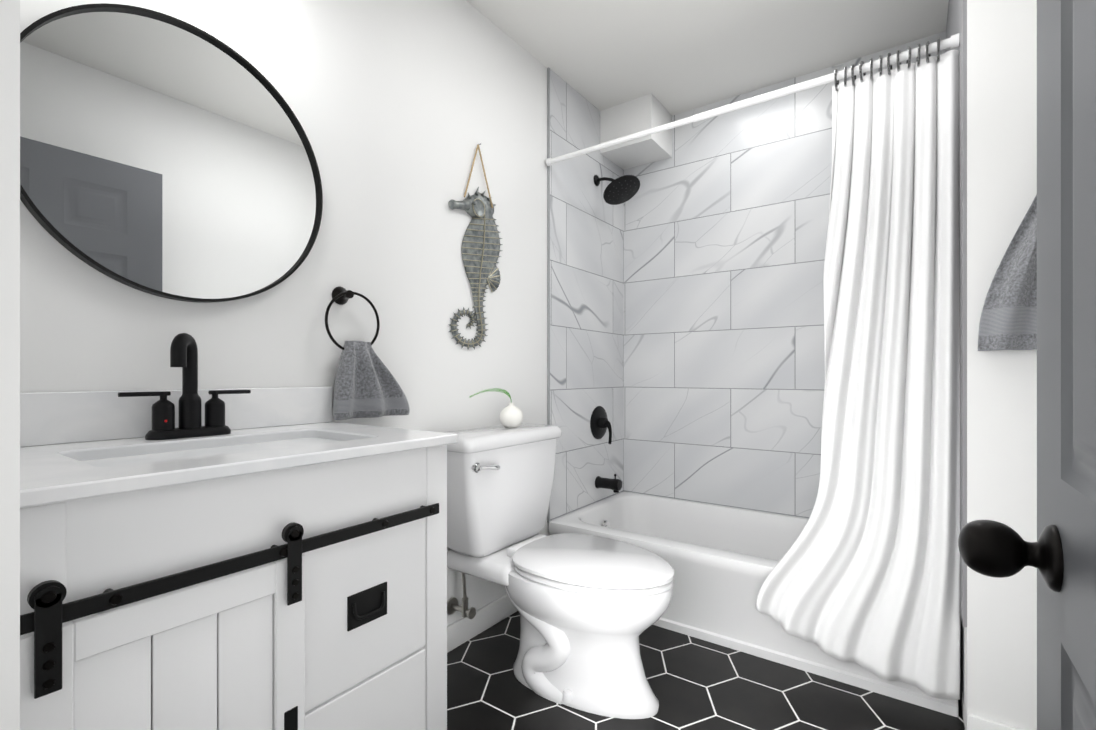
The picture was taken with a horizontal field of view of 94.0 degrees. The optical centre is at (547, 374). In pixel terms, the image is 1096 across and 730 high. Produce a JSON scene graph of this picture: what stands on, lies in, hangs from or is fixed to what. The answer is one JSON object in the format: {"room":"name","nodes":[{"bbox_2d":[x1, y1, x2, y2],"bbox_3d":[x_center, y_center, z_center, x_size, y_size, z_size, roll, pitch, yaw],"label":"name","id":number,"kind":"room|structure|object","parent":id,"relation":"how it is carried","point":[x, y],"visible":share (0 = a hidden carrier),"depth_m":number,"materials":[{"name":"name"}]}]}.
{"room":"bathroom","nodes":[
{"label":"bathroom","id":0,"kind":"room"},
{"bbox_2d":[20,0,549,625],"bbox_3d":[-0.380,-0.215,2.018,0.120,2.500,2.910,0,0,36],"label":"wall","id":1,"kind":"structure","parent":0,"point":[402,108],"depth_m":1.67,"materials":[{"name":"white paint"}]},
{"bbox_2d":[20,3,322,302],"bbox_3d":[-0.855,-0.503,1.223,0.030,0.654,0.654,0,0,36],"label":"round mirror","id":2,"kind":"object","parent":1,"relation":"attached to","point":[166,156],"visible":0.9,"depth_m":1.17,"materials":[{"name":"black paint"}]},
{"bbox_2d":[325,286,409,419],"bbox_3d":[-0.558,-0.069,1.585,0.093,0.400,0.286,0,0,36],"label":"towel ring","id":3,"kind":"object","parent":1,"relation":"attached to","point":[367,385],"visible":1,"depth_m":1.54,"materials":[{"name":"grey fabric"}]},
{"bbox_2d":[448,143,502,349],"bbox_3d":[-0.276,-0.511,2.038,0.040,0.828,0.314,0,0,36],"label":"decoration","id":4,"kind":"object","parent":1,"relation":"attached to","point":[480,248],"depth_m":2.03,"materials":[{"name":"silver metal"}]},
{"bbox_2d":[447,594,517,652],"bbox_3d":[-0.320,0.988,1.986,0.014,0.095,1.107,0,0,36],"label":"baseboard","id":5,"kind":"structure","parent":1,"relation":"attached to","point":[464,630],"depth_m":2.04,"materials":[{"name":"white wood"}]},
{"bbox_2d":[547,68,549,522],"bbox_3d":[0.003,-0.380,2.441,0.012,2.170,0.008,0,0,36],"label":"tile trim","id":6,"kind":"structure","parent":1,"relation":"attached to","point":[548,254],"depth_m":2.44,"materials":[{"name":"grey"}]},
{"bbox_2d":[550,69,623,520],"bbox_3d":[0.227,-0.380,2.756,0.010,2.170,0.765,0,0,36],"label":"tile","id":7,"kind":"structure","parent":1,"relation":"attached to","point":[586,299],"depth_m":2.68,"materials":[{"name":"tile"}]},
{"bbox_2d":[590,406,611,443],"bbox_3d":[0.311,0.276,2.799,0.075,0.209,0.184,0,0,36],"label":"shower valve","id":8,"kind":"object","parent":7,"relation":"attached to","point":[600,423],"visible":1,"depth_m":2.79,"materials":[{"name":"black metal"}]},
{"bbox_2d":[595,474,621,492],"bbox_3d":[0.330,0.581,2.773,0.137,0.098,0.066,0,0,36],"label":"tub spout","id":9,"kind":"object","parent":7,"relation":"attached to","point":[615,485],"visible":1,"depth_m":2.75,"materials":[{"name":"black metal"}]},
{"bbox_2d":[594,175,639,204],"bbox_3d":[0.364,-1.010,2.724,0.250,0.169,0.203,0,0,36],"label":"shower head","id":10,"kind":"object","parent":7,"relation":"attached to","point":[621,189],"visible":1,"depth_m":2.70},
{"bbox_2d":[447,611,964,729],"bbox_3d":[-0.006,1.065,0.890,2.400,0.060,4.470,0,0,36],"label":"floor","id":11,"kind":"structure","parent":0,"point":[696,683],"depth_m":1.64,"materials":[{"name":"tile"}]},
{"bbox_2d":[20,387,457,729],"bbox_3d":[-0.646,0.535,1.058,0.559,1.000,0.757,0,0,36],"label":"bathroom vanity","id":12,"kind":"object","parent":11,"relation":"on","point":[275,559],"visible":1,"depth_m":0.87,"materials":[{"name":"white painted wood"},{"name":"black painted steel"}]},
{"bbox_2d":[118,333,250,439],"bbox_3d":[-0.806,0.023,1.158,0.086,0.232,0.258,0,0,36],"label":"faucet","id":13,"kind":"object","parent":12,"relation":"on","point":[183,351],"visible":1,"depth_m":1.15,"materials":[{"name":"black metal"}]},
{"bbox_2d":[442,423,673,718],"bbox_3d":[0.040,0.641,1.774,0.818,0.868,0.556,0,0,36],"label":"toilet","id":14,"kind":"object","parent":11,"relation":"on","point":[590,608],"visible":0.96,"depth_m":1.66,"materials":[{"name":"white ceramic"}]},
{"bbox_2d":[470,388,522,427],"bbox_3d":[-0.204,0.127,1.929,0.094,0.158,0.302,0,0,36],"label":"vase","id":15,"kind":"object","parent":14,"relation":"on","point":[511,415],"visible":1,"depth_m":1.98,"materials":[{"name":"white ceramic"}]},
{"bbox_2d":[549,492,957,716],"bbox_3d":[0.845,0.865,2.300,1.522,0.340,0.783,0,0,36],"label":"bathtub","id":16,"kind":"object","parent":11,"relation":"on","point":[723,561],"visible":0.31,"depth_m":2.04,"materials":[{"name":"white ceramic"}]},
{"bbox_2d":[466,0,948,115],"bbox_3d":[-0.006,-1.495,0.891,2.400,0.060,4.470,0,0,36],"label":"ceiling","id":17,"kind":"structure","parent":0,"point":[674,57],"depth_m":2.23,"materials":[{"name":"white paint"}]},
{"bbox_2d":[600,93,671,169],"bbox_3d":[0.496,-1.347,2.861,0.305,0.235,0.280,0,0,36],"label":"soffit","id":18,"kind":"object","parent":17,"relation":"attached to","point":[645,112],"depth_m":2.78,"materials":[{"name":"white paint"}]},
{"bbox_2d":[624,31,945,518],"bbox_3d":[1.212,-0.215,2.595,2.040,2.500,0.120,0,0,36],"label":"wall","id":19,"kind":"structure","parent":0,"point":[726,218],"depth_m":2.69,"materials":[{"name":"tile"}]},
{"bbox_2d":[960,0,1036,729],"bbox_3d":[1.587,-0.215,1.688,0.375,2.500,0.920,0,0,36],"label":"wall","id":20,"kind":"structure","parent":0,"point":[998,658],"depth_m":1.38,"materials":[{"name":"white paint"}]},
{"bbox_2d":[946,0,966,626],"bbox_3d":[1.432,-0.380,1.802,0.009,2.170,0.916,0,0,36],"label":"tile","id":21,"kind":"structure","parent":20,"relation":"attached to","point":[956,17],"depth_m":1.44,"materials":[{"name":"grey tile"}]},
{"bbox_2d":[546,33,958,165],"bbox_3d":[0.619,-1.010,1.984,1.524,0.039,0.039,0,0,36],"label":"shower curtain rod","id":22,"kind":"object","parent":21,"relation":"attached to","point":[952,41],"visible":0.98,"depth_m":1.85,"materials":[{"name":"white metal"}]},
{"bbox_2d":[756,37,959,699],"bbox_3d":[0.985,-0.036,1.660,0.552,1.992,0.175,0,0,36],"label":"shower curtain","id":23,"kind":"object","parent":22,"relation":"hanging from","point":[865,573],"visible":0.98,"depth_m":1.61,"materials":[{"name":"white fabric"}]},
{"bbox_3d":[-0.410,-0.215,0.325,2.040,2.500,0.120,0,0,36],"label":"wall","id":24,"kind":"structure","parent":0,"visible":0},
{"bbox_2d":[0,0,19,729],"bbox_3d":[-0.180,-0.011,0.161,0.995,2.090,0.149,0,0,36],"label":"door frame","id":25,"kind":"structure","parent":24,"relation":"attached to","point":[9,364],"depth_m":0.46,"materials":[{"name":"white wood"}]},
{"bbox_2d":[958,0,1095,729],"bbox_3d":[0.422,0.031,0.332,0.210,1.992,0.816,0,0,36],"label":"door","id":26,"kind":"structure","parent":24,"relation":"in","point":[1060,554],"depth_m":0.56,"materials":[{"name":"grey paint"}]},
{"bbox_3d":[0.880,-0.215,0.479,0.120,2.500,1.870,0,0,36],"label":"wall","id":27,"kind":"structure","parent":0,"visible":0},
{"bbox_2d":[978,194,1036,350],"bbox_3d":[1.252,-0.365,1.319,0.220,0.600,0.089,0,0,36],"label":"bath towel","id":28,"kind":"object","parent":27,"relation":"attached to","point":[1008,319],"visible":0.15,"depth_m":1.32,"materials":[{"name":"grey fabric"}]}
]}

